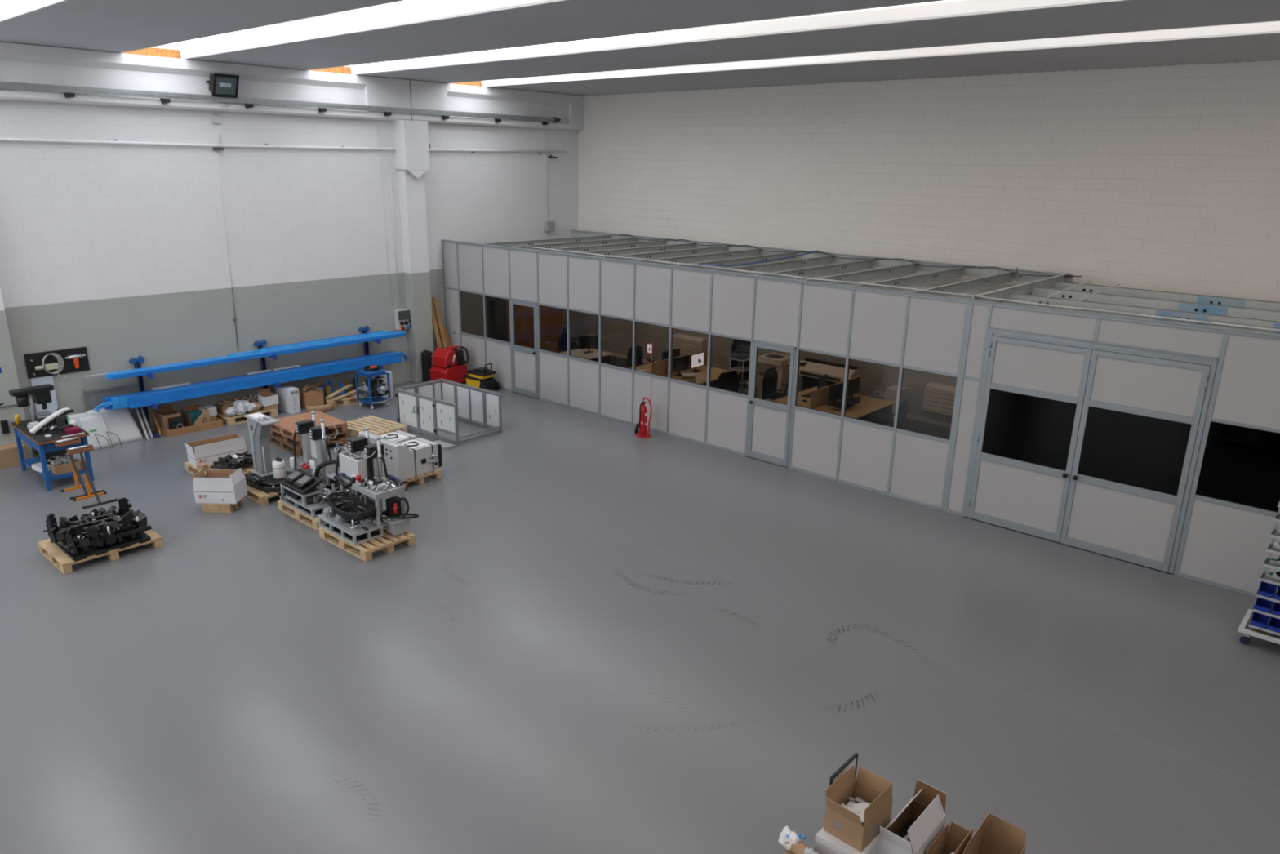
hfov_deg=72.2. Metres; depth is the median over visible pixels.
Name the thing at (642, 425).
fire extinguisher
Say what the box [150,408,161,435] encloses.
strip
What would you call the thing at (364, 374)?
shelf
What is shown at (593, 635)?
floor
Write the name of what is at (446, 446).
step
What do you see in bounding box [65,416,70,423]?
box
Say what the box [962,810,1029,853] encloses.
carton
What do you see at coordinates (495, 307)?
tall cabinet
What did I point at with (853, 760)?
framed board
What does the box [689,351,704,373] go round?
monitor
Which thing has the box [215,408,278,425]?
pallet
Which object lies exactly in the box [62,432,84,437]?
ruler
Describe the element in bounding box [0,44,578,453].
wall
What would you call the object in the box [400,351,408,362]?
film
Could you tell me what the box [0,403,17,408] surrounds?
wall rail
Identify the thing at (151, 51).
trim
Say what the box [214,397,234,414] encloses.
carton
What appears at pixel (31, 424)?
grey vice
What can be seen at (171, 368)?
beam
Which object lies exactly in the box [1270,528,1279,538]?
shelf
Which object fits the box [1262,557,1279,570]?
shelf
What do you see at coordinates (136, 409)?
strip
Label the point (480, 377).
toolbox
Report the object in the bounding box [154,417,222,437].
wooden tray
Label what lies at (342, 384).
cone
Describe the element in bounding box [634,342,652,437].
stand
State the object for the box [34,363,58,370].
tool
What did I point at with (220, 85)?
floodlight
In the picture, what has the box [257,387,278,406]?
carton
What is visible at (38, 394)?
press
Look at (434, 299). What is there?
plank
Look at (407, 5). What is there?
window
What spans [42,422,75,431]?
tools
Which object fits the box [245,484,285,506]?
pallet
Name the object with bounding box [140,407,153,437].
strip
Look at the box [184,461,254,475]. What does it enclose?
pallet
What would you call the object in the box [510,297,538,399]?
door
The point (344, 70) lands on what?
trim
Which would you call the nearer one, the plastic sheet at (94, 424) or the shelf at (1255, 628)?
the shelf at (1255, 628)
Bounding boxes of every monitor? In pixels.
[578,335,598,353]
[662,348,679,359]
[671,355,688,376]
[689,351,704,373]
[817,373,827,389]
[827,382,844,405]
[847,376,860,399]
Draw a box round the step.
[433,440,454,449]
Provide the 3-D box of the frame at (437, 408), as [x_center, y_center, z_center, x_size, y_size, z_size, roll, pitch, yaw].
[-3.856,-0.326,17.624,1.830,0.815,1.211,14,21,36]
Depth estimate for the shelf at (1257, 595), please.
9.98 m
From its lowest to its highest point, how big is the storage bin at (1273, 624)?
0.122 m
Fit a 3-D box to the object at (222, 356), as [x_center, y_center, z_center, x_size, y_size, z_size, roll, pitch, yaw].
[-8.934,-1.271,17.402,0.080,0.058,2.850,15,22,40]
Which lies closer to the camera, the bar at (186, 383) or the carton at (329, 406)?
the bar at (186, 383)
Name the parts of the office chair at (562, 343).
backrest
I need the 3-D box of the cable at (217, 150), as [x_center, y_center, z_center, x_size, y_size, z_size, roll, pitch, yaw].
[-8.303,-4.145,17.555,0.009,2.700,0.029,15,22,40]
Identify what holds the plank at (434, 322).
on the floor
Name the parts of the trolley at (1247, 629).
frame, board, post, small hardware, small hardware, small hardware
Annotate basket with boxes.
[804,376,835,390]
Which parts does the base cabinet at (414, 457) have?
label plate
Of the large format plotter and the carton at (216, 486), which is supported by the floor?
the large format plotter
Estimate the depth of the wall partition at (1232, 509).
14.59 m
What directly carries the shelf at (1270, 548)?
attached to the trolley at (1247, 629)
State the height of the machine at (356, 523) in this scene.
1.310 m
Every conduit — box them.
[377,128,399,308]
[545,128,548,221]
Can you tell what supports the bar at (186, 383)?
on the beam at (104, 399)
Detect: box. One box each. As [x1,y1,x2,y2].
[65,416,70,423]
[198,404,217,416]
[212,115,221,124]
[274,384,300,413]
[544,221,555,231]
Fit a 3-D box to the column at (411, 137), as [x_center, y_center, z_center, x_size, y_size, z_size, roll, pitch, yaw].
[-5.266,-4.044,20.805,0.420,6.060,0.650,15,22,40]
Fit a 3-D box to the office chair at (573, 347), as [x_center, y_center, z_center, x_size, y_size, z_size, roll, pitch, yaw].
[-1.771,-2.128,23.365,0.565,1.020,0.592,1,17,2]
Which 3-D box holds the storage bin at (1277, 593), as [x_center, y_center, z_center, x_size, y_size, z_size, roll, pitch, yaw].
[7.339,1.889,9.985,0.156,0.122,0.266,15,22,40]
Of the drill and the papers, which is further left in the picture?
the drill
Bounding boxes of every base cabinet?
[358,430,420,458]
[373,370,393,399]
[380,437,442,480]
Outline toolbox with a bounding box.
[464,362,500,391]
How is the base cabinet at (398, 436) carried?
on the pallet at (437, 474)
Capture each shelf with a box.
[22,457,88,480]
[355,372,388,377]
[356,384,388,391]
[357,395,391,404]
[728,352,750,393]
[1248,617,1279,635]
[1252,605,1279,618]
[1255,590,1279,603]
[1259,572,1279,586]
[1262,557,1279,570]
[1266,543,1279,555]
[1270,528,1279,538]
[1274,513,1279,522]
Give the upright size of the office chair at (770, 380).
1.050 m
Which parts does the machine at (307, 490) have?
console leg, console rail, console leg, plate, cylinder rod, plate, floor plate, frame, console leg, cylinder rod, cable chain, plate, frame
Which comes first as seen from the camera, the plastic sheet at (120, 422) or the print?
the print
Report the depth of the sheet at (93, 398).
16.58 m
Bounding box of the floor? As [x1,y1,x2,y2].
[0,351,1279,853]
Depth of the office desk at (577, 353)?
21.58 m
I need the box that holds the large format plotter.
[799,357,860,391]
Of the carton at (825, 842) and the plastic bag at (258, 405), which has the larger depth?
the plastic bag at (258, 405)
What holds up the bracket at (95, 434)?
on the floor
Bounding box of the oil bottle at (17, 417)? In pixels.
[13,413,21,423]
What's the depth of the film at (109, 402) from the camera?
16.21 m
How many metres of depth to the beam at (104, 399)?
17.86 m
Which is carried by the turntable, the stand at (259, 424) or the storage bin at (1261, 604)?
the stand at (259, 424)
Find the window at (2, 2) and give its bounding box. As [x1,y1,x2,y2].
[0,0,18,7]
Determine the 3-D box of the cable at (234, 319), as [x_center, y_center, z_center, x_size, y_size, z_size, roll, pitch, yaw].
[-8.332,-2.150,18.141,0.050,1.460,0.230,15,22,40]
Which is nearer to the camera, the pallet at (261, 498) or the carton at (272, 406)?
the pallet at (261, 498)
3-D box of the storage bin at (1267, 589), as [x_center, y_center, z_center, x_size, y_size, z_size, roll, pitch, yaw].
[7.217,1.855,10.090,0.156,0.122,0.266,15,22,40]
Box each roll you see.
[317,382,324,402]
[324,385,331,396]
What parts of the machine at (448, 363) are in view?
red lever, motor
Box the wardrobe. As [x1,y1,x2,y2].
[505,298,563,352]
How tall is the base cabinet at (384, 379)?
0.620 m
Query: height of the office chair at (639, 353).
1.020 m
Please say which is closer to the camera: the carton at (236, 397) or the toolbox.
the carton at (236, 397)
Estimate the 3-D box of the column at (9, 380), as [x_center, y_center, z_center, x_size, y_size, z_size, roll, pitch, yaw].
[-11.144,-2.295,14.633,0.300,6.060,0.750,15,22,40]
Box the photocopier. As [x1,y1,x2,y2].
[756,351,790,401]
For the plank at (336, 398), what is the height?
0.075 m
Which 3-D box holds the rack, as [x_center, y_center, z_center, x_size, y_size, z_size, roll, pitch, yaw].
[-7.821,-1.061,18.605,0.659,1.526,5.144,15,22,40]
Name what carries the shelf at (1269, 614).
attached to the trolley at (1247, 629)
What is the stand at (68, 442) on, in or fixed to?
on the floor
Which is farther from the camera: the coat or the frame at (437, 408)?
the coat
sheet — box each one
[66,412,88,428]
[78,413,114,449]
[83,382,144,433]
[86,407,143,444]
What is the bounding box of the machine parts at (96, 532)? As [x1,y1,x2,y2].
[43,497,151,559]
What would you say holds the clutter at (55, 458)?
on the workbench
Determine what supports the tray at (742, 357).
on the wire shelf at (742, 357)
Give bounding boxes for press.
[8,383,53,426]
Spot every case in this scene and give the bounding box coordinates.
[36,448,66,463]
[62,425,81,435]
[168,416,185,430]
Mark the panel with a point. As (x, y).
(402, 317)
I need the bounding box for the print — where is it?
[786,834,805,839]
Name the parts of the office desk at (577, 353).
leg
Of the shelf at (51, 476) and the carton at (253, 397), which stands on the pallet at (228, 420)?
the carton at (253, 397)
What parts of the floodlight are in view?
glass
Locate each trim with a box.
[123,47,181,58]
[307,66,351,74]
[448,80,481,86]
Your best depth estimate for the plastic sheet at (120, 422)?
16.63 m
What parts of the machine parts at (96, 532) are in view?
cross rail, long rail, cross rail, long rail, slim rod, slim rod, cross rail, plate, long rail, long rail, cross rail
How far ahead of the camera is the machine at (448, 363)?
20.95 m
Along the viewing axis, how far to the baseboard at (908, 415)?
18.97 m
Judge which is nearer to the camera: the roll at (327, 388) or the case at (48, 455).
the case at (48, 455)
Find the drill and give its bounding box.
[65,353,85,368]
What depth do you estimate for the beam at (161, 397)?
18.11 m
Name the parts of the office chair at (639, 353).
backrest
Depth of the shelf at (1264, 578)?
10.04 m
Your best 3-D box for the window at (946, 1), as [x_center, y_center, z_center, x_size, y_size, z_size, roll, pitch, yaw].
[1.569,-5.407,11.412,21.960,0.100,1.100,15,22,40]
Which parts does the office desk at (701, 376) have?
leg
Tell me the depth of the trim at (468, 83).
21.11 m
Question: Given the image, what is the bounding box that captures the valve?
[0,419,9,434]
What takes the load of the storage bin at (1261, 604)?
in the trolley at (1247, 629)
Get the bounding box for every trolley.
[355,364,391,408]
[1237,501,1279,644]
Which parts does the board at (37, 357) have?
cable coil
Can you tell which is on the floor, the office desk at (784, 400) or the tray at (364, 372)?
the office desk at (784, 400)
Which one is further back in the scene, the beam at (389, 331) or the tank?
the beam at (389, 331)
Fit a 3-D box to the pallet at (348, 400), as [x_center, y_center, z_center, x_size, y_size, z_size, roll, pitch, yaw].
[-6.587,-0.600,19.544,0.745,0.144,0.420,-10,20,-32]
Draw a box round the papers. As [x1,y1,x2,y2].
[587,351,603,355]
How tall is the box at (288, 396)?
0.520 m
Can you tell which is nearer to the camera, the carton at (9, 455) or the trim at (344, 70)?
the carton at (9, 455)
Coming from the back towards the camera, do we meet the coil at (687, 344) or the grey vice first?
the coil at (687, 344)
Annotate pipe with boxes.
[0,137,567,158]
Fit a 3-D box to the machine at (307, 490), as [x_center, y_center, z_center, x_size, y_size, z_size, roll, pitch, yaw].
[-4.966,0.539,13.348,1.251,1.290,0.886,15,22,40]
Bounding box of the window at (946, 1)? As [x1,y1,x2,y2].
[349,0,964,66]
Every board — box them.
[23,346,89,379]
[30,375,57,417]
[829,751,857,785]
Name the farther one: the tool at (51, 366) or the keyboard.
the keyboard
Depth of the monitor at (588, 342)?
21.54 m
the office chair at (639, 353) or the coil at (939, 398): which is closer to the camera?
the coil at (939, 398)
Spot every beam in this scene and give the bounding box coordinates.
[0,42,583,130]
[127,351,402,408]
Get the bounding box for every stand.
[54,436,104,499]
[66,444,117,508]
[243,412,279,477]
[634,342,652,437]
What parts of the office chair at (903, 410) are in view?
armrest, seat, armrest, backrest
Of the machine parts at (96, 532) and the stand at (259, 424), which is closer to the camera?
the machine parts at (96, 532)
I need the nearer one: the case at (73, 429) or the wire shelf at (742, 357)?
the case at (73, 429)
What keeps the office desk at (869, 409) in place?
on the floor
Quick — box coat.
[730,338,751,374]
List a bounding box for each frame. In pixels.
[395,378,502,445]
[484,230,1279,334]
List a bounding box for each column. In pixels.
[0,286,33,458]
[392,120,434,382]
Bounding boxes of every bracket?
[94,434,110,448]
[106,431,120,445]
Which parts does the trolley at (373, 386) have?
post, post, post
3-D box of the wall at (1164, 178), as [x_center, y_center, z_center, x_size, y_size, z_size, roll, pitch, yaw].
[6.414,-3.744,17.806,22.300,7.600,0.300,15,22,40]
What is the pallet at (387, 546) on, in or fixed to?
on the floor
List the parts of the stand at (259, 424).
plate, head plate, foot plate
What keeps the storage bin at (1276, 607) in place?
in the trolley at (1247, 629)
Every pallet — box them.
[37,528,163,574]
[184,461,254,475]
[200,498,243,512]
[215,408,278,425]
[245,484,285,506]
[268,431,347,456]
[269,427,351,448]
[271,410,347,441]
[277,500,324,530]
[318,525,415,561]
[324,392,364,406]
[335,415,407,437]
[382,469,441,488]
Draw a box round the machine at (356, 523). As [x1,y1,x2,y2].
[317,426,418,545]
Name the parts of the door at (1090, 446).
panel, glass, knob, knob, panel, glass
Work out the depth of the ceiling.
12.47 m
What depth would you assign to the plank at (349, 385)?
19.54 m
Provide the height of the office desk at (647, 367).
0.735 m
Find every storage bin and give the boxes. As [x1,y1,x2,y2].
[1249,611,1270,628]
[1253,596,1273,613]
[1257,581,1277,598]
[1266,616,1279,632]
[1271,601,1279,616]
[1274,585,1279,599]
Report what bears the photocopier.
on the floor
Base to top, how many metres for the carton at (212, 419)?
0.170 m
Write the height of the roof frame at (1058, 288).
0.301 m
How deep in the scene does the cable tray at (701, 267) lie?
13.52 m
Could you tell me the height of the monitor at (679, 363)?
0.420 m
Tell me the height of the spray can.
0.130 m
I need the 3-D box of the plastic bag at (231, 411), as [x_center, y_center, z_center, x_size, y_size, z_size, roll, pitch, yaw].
[-8.321,-0.318,17.898,0.232,0.194,0.281,15,22,40]
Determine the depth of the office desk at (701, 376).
19.71 m
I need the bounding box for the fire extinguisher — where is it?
[634,400,647,434]
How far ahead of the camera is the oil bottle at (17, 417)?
14.76 m
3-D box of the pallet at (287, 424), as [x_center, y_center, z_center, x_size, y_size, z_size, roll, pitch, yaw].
[-6.301,-0.031,16.632,1.158,0.160,1.020,16,22,41]
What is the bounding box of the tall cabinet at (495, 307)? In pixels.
[486,295,506,341]
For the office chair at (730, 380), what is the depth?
18.53 m
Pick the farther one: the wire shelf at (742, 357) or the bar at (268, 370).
the wire shelf at (742, 357)
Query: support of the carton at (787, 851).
on the floor
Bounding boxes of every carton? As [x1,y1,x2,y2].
[0,442,27,469]
[50,457,81,475]
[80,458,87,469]
[152,404,181,430]
[182,404,209,426]
[185,433,246,467]
[191,467,247,504]
[196,462,208,471]
[209,415,216,422]
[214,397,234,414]
[231,395,246,400]
[245,391,258,402]
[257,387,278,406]
[260,404,278,410]
[306,400,333,413]
[782,849,794,853]
[813,821,891,853]
[823,764,893,852]
[876,778,946,853]
[925,821,973,853]
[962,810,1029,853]
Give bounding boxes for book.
[681,373,696,377]
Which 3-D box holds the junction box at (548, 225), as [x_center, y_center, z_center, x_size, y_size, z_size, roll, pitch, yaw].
[-2.449,-5.455,23.860,0.120,0.260,0.280,15,22,40]
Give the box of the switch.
[393,502,397,514]
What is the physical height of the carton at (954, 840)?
0.450 m
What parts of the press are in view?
motor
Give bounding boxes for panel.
[394,307,411,330]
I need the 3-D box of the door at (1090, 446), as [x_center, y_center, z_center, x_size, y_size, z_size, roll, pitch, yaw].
[6.185,0.268,12.423,2.902,3.003,0.179,15,22,40]
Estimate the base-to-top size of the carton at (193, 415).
0.400 m
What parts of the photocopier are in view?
drawer, drawer, drawer, drawer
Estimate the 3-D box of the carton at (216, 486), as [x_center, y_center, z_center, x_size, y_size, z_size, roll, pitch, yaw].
[-6.479,0.898,13.520,0.640,0.453,0.405,1,17,1]
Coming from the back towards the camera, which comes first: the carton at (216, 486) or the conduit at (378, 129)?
the conduit at (378, 129)
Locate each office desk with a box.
[560,348,613,364]
[630,363,652,373]
[663,365,740,387]
[772,386,817,408]
[813,394,896,423]
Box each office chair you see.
[558,332,578,351]
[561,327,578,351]
[626,345,653,366]
[716,370,739,392]
[762,367,788,399]
[878,400,906,428]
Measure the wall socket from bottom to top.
0.100 m
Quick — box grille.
[459,360,465,364]
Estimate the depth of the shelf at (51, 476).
14.42 m
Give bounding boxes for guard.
[29,407,73,434]
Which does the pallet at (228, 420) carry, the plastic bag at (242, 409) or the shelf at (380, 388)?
the plastic bag at (242, 409)
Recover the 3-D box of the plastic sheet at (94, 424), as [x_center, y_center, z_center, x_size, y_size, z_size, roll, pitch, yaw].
[-10.062,0.088,16.255,0.239,0.603,0.450,15,22,40]
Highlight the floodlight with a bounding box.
[205,73,239,97]
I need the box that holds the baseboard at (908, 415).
[591,348,951,427]
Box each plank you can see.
[326,383,352,397]
[333,389,356,400]
[431,299,442,347]
[432,297,447,348]
[443,326,451,347]
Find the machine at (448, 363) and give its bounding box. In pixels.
[430,345,469,384]
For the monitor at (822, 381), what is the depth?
17.75 m
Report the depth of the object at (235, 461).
14.77 m
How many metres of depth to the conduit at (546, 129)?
23.47 m
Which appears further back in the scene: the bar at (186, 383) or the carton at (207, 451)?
the bar at (186, 383)
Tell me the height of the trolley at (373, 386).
0.899 m
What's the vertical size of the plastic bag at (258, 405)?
0.185 m
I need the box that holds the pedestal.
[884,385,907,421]
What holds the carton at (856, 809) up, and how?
on the carton at (825, 842)
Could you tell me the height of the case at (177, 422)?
0.300 m
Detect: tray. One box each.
[31,462,51,472]
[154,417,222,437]
[356,368,385,376]
[494,242,1279,333]
[731,352,750,382]
[758,354,785,375]
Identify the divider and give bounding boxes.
[652,350,707,375]
[809,375,861,408]
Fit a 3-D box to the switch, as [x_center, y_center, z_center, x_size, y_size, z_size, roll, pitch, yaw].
[-3.440,1.144,12.344,0.057,0.160,0.054,15,22,40]
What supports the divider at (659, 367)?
attached to the office desk at (701, 376)
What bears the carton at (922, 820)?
on the pallet
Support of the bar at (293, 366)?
on the beam at (104, 399)
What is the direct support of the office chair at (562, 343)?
on the floor
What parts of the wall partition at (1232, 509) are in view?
post, panel, panel, post, panel, panel, post, panel, panel, post, panel, post, panel, panel, post, panel, panel, post, panel, panel, post, panel, panel, post, panel, panel, post, panel, panel, post, panel, post, panel, panel, post, panel, panel, post, panel, panel, post, panel, panel, post, panel, post, panel, post, panel, glass pane, panel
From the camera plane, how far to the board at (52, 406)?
15.85 m
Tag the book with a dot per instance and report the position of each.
(686, 375)
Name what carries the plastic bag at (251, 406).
on the pallet at (228, 420)
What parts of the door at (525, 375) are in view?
panel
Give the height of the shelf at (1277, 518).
0.100 m
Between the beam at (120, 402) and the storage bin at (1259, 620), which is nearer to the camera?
the storage bin at (1259, 620)
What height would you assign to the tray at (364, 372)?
0.055 m
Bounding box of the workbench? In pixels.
[10,416,93,490]
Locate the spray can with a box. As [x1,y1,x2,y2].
[69,419,76,425]
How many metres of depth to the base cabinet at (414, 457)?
14.61 m
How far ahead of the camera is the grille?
21.14 m
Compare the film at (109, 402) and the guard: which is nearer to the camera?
the guard
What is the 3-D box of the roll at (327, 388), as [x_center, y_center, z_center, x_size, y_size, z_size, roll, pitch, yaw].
[-6.985,-0.749,19.677,0.120,0.340,0.120,15,22,40]
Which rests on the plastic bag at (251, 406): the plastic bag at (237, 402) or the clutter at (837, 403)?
the plastic bag at (237, 402)
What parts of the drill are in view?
handle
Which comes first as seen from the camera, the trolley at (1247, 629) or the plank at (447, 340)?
the trolley at (1247, 629)
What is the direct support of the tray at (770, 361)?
on the photocopier
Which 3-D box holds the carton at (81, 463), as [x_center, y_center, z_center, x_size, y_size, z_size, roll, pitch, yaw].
[-9.283,0.621,14.645,0.140,0.130,0.120,15,22,40]
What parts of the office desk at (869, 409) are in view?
leg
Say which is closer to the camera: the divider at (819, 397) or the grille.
the divider at (819, 397)
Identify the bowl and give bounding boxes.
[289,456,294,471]
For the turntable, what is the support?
on the pallet at (261, 498)
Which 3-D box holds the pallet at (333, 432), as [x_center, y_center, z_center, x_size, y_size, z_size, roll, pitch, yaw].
[-6.283,0.109,16.697,1.210,0.144,1.000,14,21,37]
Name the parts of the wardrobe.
door, door, door, door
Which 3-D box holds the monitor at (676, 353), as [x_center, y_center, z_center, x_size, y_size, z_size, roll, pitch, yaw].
[0.714,-1.548,20.064,0.180,0.420,0.600,15,22,40]
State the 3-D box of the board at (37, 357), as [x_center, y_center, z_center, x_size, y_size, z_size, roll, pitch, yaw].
[-10.529,-1.123,15.894,0.081,0.529,0.980,15,22,40]
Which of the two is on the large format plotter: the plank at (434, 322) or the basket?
the basket
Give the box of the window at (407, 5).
[166,0,466,49]
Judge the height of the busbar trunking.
0.215 m
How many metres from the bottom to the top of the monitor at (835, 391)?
0.420 m
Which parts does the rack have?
arm, arm, arm, arm, arm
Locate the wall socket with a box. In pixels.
[874,391,882,396]
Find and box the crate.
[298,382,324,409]
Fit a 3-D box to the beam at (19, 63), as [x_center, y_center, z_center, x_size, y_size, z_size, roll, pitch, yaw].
[-9.851,-5.999,14.995,0.240,0.870,24.600,15,22,40]
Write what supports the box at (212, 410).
on the carton at (212, 419)
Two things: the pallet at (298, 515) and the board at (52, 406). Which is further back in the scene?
the board at (52, 406)
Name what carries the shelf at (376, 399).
attached to the trolley at (373, 386)
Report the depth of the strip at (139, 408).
16.90 m
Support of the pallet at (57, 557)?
on the floor
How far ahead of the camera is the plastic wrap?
6.36 m
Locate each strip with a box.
[135,408,149,439]
[137,407,151,438]
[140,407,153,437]
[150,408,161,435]
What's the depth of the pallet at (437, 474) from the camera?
14.78 m
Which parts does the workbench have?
leg, leg, leg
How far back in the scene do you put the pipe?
17.36 m
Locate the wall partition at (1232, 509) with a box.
[441,239,1279,602]
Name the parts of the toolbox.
lid, lid, pull handle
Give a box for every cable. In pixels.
[213,102,228,144]
[217,150,232,287]
[231,287,238,351]
[526,246,1279,331]
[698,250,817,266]
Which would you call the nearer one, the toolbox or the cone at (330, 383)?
the cone at (330, 383)
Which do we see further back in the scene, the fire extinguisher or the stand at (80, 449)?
the fire extinguisher
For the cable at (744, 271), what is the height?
0.050 m
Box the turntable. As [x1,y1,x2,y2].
[244,471,291,492]
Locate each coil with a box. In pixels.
[672,333,707,355]
[922,382,955,417]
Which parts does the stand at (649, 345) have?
handle frame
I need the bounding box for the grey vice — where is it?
[26,421,39,430]
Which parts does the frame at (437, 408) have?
post, guard panel, guard panel, post, post, rail, guard panel, rail, guard panel, rail, post, post, post, guard panel, post, guard panel, rail, guard panel, guard panel, post, post, post, guard panel, post, rail, guard panel, rail, rail, rail, post, post, guard panel, post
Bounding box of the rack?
[128,325,382,438]
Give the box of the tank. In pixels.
[271,457,285,479]
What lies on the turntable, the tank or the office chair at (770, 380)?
the tank
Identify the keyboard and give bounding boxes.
[801,391,811,397]
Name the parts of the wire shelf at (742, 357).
post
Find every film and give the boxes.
[93,400,114,412]
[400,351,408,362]
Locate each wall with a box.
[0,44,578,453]
[577,59,1279,422]
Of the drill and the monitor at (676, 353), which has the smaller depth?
the drill
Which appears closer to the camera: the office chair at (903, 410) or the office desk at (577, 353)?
the office chair at (903, 410)
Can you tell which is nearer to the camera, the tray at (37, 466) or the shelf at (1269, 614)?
the shelf at (1269, 614)
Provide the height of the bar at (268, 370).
0.031 m
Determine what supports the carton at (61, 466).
on the workbench
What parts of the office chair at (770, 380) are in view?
backrest, armrest, seat, armrest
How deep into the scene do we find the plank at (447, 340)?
21.89 m
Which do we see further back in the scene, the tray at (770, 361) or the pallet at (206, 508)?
the tray at (770, 361)
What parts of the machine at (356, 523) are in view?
cable chain, frame, floor plate, plate, cylinder rod, guide rail, frame, cylinder rod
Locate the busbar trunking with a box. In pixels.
[0,81,560,124]
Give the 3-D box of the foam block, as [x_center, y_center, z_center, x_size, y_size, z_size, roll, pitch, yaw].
[-5.170,-1.457,21.323,0.324,0.814,0.171,15,22,40]
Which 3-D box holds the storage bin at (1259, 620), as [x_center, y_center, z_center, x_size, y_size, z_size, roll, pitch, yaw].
[7.210,2.224,10.201,0.156,0.122,0.266,15,22,40]
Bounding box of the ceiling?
[0,0,1279,96]
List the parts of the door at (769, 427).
panel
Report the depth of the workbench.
14.35 m
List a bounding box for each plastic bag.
[224,406,236,416]
[232,400,249,407]
[235,404,248,414]
[245,402,256,412]
[251,401,262,411]
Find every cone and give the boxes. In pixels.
[328,380,333,393]
[339,382,346,395]
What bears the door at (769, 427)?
in the wall partition at (1232, 509)
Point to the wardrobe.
(552, 318)
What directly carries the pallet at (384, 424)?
on the floor
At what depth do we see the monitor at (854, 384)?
17.63 m
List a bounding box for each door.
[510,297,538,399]
[746,339,796,467]
[963,327,1218,574]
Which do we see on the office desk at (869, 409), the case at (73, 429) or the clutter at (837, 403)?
the clutter at (837, 403)
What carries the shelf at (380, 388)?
attached to the trolley at (373, 386)
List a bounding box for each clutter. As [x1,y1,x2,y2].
[47,453,77,462]
[826,395,861,409]
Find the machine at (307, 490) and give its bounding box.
[277,410,356,518]
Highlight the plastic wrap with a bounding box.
[777,825,818,853]
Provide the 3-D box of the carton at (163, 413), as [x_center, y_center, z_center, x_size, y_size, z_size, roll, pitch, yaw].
[-9.328,-0.148,17.283,0.373,0.455,0.422,15,22,40]
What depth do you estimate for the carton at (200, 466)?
14.79 m
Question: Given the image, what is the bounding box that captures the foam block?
[421,349,432,384]
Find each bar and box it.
[151,382,191,390]
[246,368,271,374]
[271,364,300,370]

